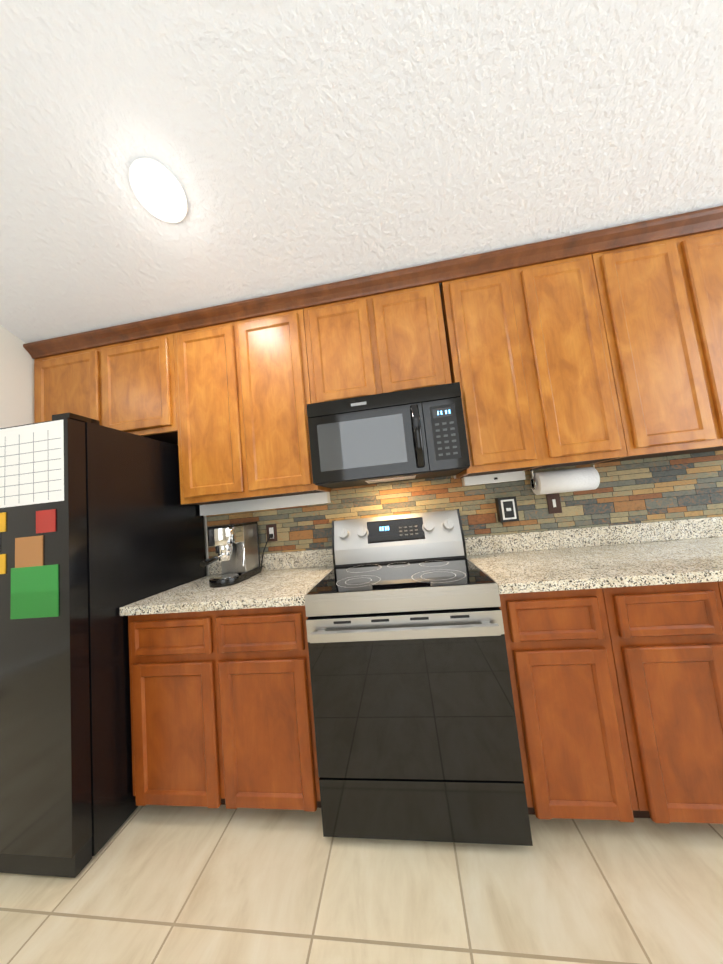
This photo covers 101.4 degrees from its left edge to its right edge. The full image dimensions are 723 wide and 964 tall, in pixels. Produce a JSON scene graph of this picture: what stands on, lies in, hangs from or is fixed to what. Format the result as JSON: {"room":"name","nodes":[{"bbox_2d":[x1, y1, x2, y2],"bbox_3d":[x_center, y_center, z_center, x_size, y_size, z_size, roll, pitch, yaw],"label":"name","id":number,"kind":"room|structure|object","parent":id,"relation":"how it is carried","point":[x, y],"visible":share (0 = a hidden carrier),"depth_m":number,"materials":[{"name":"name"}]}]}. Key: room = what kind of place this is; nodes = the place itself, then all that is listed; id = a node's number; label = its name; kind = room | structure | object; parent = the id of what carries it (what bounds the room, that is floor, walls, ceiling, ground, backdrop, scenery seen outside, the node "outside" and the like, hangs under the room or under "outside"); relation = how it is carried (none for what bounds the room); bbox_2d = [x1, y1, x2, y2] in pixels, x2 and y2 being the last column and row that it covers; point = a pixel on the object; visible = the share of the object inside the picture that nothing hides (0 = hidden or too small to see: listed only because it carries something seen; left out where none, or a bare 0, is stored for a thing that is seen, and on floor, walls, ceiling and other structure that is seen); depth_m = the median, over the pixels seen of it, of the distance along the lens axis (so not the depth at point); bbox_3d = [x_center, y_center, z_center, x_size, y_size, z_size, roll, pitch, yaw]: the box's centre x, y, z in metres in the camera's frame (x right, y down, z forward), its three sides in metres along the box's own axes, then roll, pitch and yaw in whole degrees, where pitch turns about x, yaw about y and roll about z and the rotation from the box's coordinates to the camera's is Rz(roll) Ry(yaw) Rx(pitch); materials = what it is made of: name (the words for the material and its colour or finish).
{"room":"kitchen","nodes":[
{"label":"kitchen","id":0,"kind":"room"},
{"bbox_2d":[0,805,722,963],"bbox_3d":[-0.040,1.255,-0.734,7.860,0.100,5.240,-6,-5,7],"label":"floor","id":1,"kind":"structure","parent":0,"point":[163,884],"depth_m":0.96,"materials":[{"name":"tile"}]},
{"bbox_2d":[0,412,205,877],"bbox_3d":[-1.523,0.661,1.562,0.905,1.767,0.889,-6,-5,7],"label":"fridge","id":2,"kind":"object","parent":1,"relation":"on","point":[100,525],"visible":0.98,"depth_m":1.20,"materials":[{"name":"black metal"}]},
{"bbox_2d":[128,612,199,806],"bbox_3d":[-0.751,1.036,1.589,0.505,0.876,0.628,-6,-5,7],"label":"base cabinet","id":3,"kind":"object","parent":1,"relation":"on","point":[162,691],"depth_m":1.30,"materials":[{"name":"brown wood"}]},
{"bbox_2d":[120,516,722,615],"bbox_3d":[0.887,0.345,1.409,3.935,0.142,0.646,-6,-5,7],"label":"countertop","id":4,"kind":"structure","parent":3,"relation":"on","point":[683,551],"depth_m":1.43,"materials":[{"name":"stone"}]},
{"bbox_2d":[200,522,260,587],"bbox_3d":[-0.745,0.402,1.669,0.186,0.318,0.435,-6,-5,7],"label":"espresso machine","id":5,"kind":"object","parent":4,"relation":"on","point":[237,550],"visible":1,"depth_m":1.67,"materials":[{"name":"silver metal"}]},
{"bbox_2d":[192,605,320,811],"bbox_3d":[-0.395,0.997,1.544,0.505,0.876,0.628,-6,-5,7],"label":"base cabinet","id":6,"kind":"object","parent":1,"relation":"on","point":[256,741],"depth_m":1.24,"materials":[{"name":"brown wood"}]},
{"bbox_2d":[305,509,532,845],"bbox_3d":[0.210,0.766,1.414,0.756,1.194,0.700,-6,-5,7],"label":"range","id":7,"kind":"object","parent":1,"relation":"on","point":[416,732],"visible":1,"depth_m":1.11,"materials":[{"name":"black"}]},
{"bbox_2d":[499,588,643,821],"bbox_3d":[0.801,0.866,1.391,0.381,0.876,0.628,-6,-5,7],"label":"base cabinet","id":8,"kind":"object","parent":1,"relation":"on","point":[617,692],"depth_m":1.09,"materials":[{"name":"brown wood"}]},
{"bbox_2d":[604,581,722,823],"bbox_3d":[1.178,0.825,1.343,0.382,0.876,0.628,-6,-5,7],"label":"base cabinet","id":9,"kind":"object","parent":1,"relation":"on","point":[667,640],"depth_m":1.05,"materials":[{"name":"brown wood"}]},
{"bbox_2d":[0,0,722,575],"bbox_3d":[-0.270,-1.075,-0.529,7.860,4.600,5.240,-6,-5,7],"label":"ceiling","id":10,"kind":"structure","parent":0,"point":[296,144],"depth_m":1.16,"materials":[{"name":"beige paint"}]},
{"bbox_2d":[27,334,82,422],"bbox_3d":[-1.803,-0.554,2.004,0.572,0.677,0.323,-6,-5,7],"label":"upper cabinet","id":11,"kind":"object","parent":10,"relation":"attached to","point":[58,362],"depth_m":1.87,"materials":[{"name":"brown wood"}]},
{"bbox_2d":[83,318,170,443],"bbox_3d":[-1.383,-0.600,1.951,0.571,0.677,0.323,-6,-5,7],"label":"upper cabinet","id":12,"kind":"object","parent":10,"relation":"attached to","point":[125,367],"depth_m":1.80,"materials":[{"name":"brown wood"}]},
{"bbox_2d":[129,157,187,222],"bbox_3d":[-0.865,-1.240,1.267,0.210,0.086,0.200,-6,-5,7],"label":"ceiling light","id":13,"kind":"object","parent":10,"relation":"attached to","point":[158,189],"visible":1,"depth_m":1.24,"materials":[{"name":"white"}]},
{"bbox_2d":[167,306,230,504],"bbox_3d":[-0.840,-0.439,1.865,0.483,1.117,0.323,-6,-5,7],"label":"upper cabinet","id":14,"kind":"object","parent":10,"relation":"attached to","point":[194,364],"depth_m":1.73,"materials":[{"name":"brown wood"}]},
{"bbox_2d":[219,290,330,501],"bbox_3d":[-0.508,-0.476,1.823,0.483,1.117,0.323,-6,-5,7],"label":"upper cabinet","id":15,"kind":"object","parent":10,"relation":"attached to","point":[265,418],"depth_m":1.67,"materials":[{"name":"brown wood"}]},
{"bbox_2d":[200,492,330,515],"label":"under-cabinet light","id":16,"kind":"object","parent":15,"relation":"attached to","point":[271,503],"depth_m":1.87,"materials":[{"name":"white plastic"}]},
{"bbox_2d":[299,282,362,403],"bbox_3d":[-0.064,-0.745,1.782,0.454,0.677,0.323,-6,-5,7],"label":"upper cabinet","id":17,"kind":"object","parent":10,"relation":"attached to","point":[326,313],"depth_m":1.64,"materials":[{"name":"brown wood"}]},
{"bbox_2d":[351,262,454,395],"bbox_3d":[0.239,-0.778,1.743,0.454,0.677,0.323,-6,-5,7],"label":"upper cabinet","id":18,"kind":"object","parent":10,"relation":"attached to","point":[401,323],"depth_m":1.59,"materials":[{"name":"brown wood"}]},
{"bbox_2d":[306,382,469,488],"bbox_3d":[0.140,-0.222,1.640,0.772,0.420,0.472,-6,-5,7],"label":"microwave","id":19,"kind":"object","parent":18,"relation":"attached to","point":[408,434],"visible":1,"depth_m":1.47,"materials":[{"name":"black plastic"},{"name":"dark glass"}]},
{"bbox_2d":[439,250,542,478],"bbox_3d":[0.683,-0.606,1.670,0.366,1.117,0.323,-6,-5,7],"label":"upper cabinet","id":20,"kind":"object","parent":10,"relation":"attached to","point":[481,299],"depth_m":1.52,"materials":[{"name":"brown wood"}]},
{"bbox_2d":[462,471,525,485],"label":"under-cabinet light","id":21,"kind":"object","parent":20,"relation":"attached to","point":[518,475],"depth_m":1.70,"materials":[{"name":"white plastic"}]},
{"bbox_2d":[511,234,630,470],"bbox_3d":[1.050,-0.647,1.623,0.379,1.117,0.323,-6,-5,7],"label":"upper cabinet","id":22,"kind":"object","parent":10,"relation":"attached to","point":[601,346],"depth_m":1.47,"materials":[{"name":"brown wood"}]},
{"bbox_2d":[529,463,599,494],"bbox_3d":[1.111,-0.015,1.628,0.320,0.144,0.124,-6,-5,7],"label":"paper towel holder","id":23,"kind":"object","parent":22,"relation":"attached to","point":[567,480],"visible":0.98,"depth_m":1.58,"materials":[{"name":"white paper"}]},
{"bbox_2d":[591,218,702,462],"bbox_3d":[1.460,-0.691,1.571,0.452,1.117,0.323,-6,-5,7],"label":"upper cabinet","id":24,"kind":"object","parent":10,"relation":"attached to","point":[661,419],"depth_m":1.43,"materials":[{"name":"brown wood"}]},
{"bbox_2d":[659,206,722,454],"bbox_3d":[1.761,-0.725,1.533,0.451,1.117,0.323,-6,-5,7],"label":"upper cabinet","id":25,"kind":"object","parent":10,"relation":"attached to","point":[693,242],"depth_m":1.40,"materials":[{"name":"brown wood"}]},
{"bbox_2d":[206,450,722,557],"bbox_3d":[0.915,0.220,1.736,3.935,0.595,0.012,-6,-5,7],"label":"backsplash","id":26,"kind":"structure","parent":0,"point":[674,487],"depth_m":1.73,"materials":[{"name":"multicoloured tile"}]},
{"bbox_2d":[266,524,277,541],"bbox_3d":[-0.585,0.330,1.911,0.070,0.110,0.026,-6,-5,7],"label":"electrical outlet","id":27,"kind":"object","parent":26,"relation":"attached to","point":[271,530],"visible":0.92,"depth_m":1.92,"materials":[{"name":"brown"}]},
{"bbox_2d":[261,536,270,569],"bbox_3d":[-0.607,0.449,1.874,0.074,0.204,0.024,-5,-5,-9],"label":"power cord","id":28,"kind":"object","parent":27,"relation":"attached to","point":[263,552],"visible":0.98,"depth_m":1.86,"materials":[{"name":"black plastic"}]},
{"bbox_2d":[495,497,518,521],"bbox_3d":[0.844,0.159,1.714,0.100,0.137,0.057,-6,-5,7],"label":"electrical outlet","id":29,"kind":"object","parent":26,"relation":"attached to","point":[507,509],"visible":1,"depth_m":1.69,"materials":[{"name":"black plastic"}]},
{"bbox_2d":[546,493,561,513],"bbox_3d":[1.111,0.123,1.705,0.070,0.113,0.008,-6,-5,7],"label":"light switch","id":30,"kind":"object","parent":26,"relation":"attached to","point":[554,503],"visible":1,"depth_m":1.70,"materials":[{"name":"brown plastic"}]}
]}

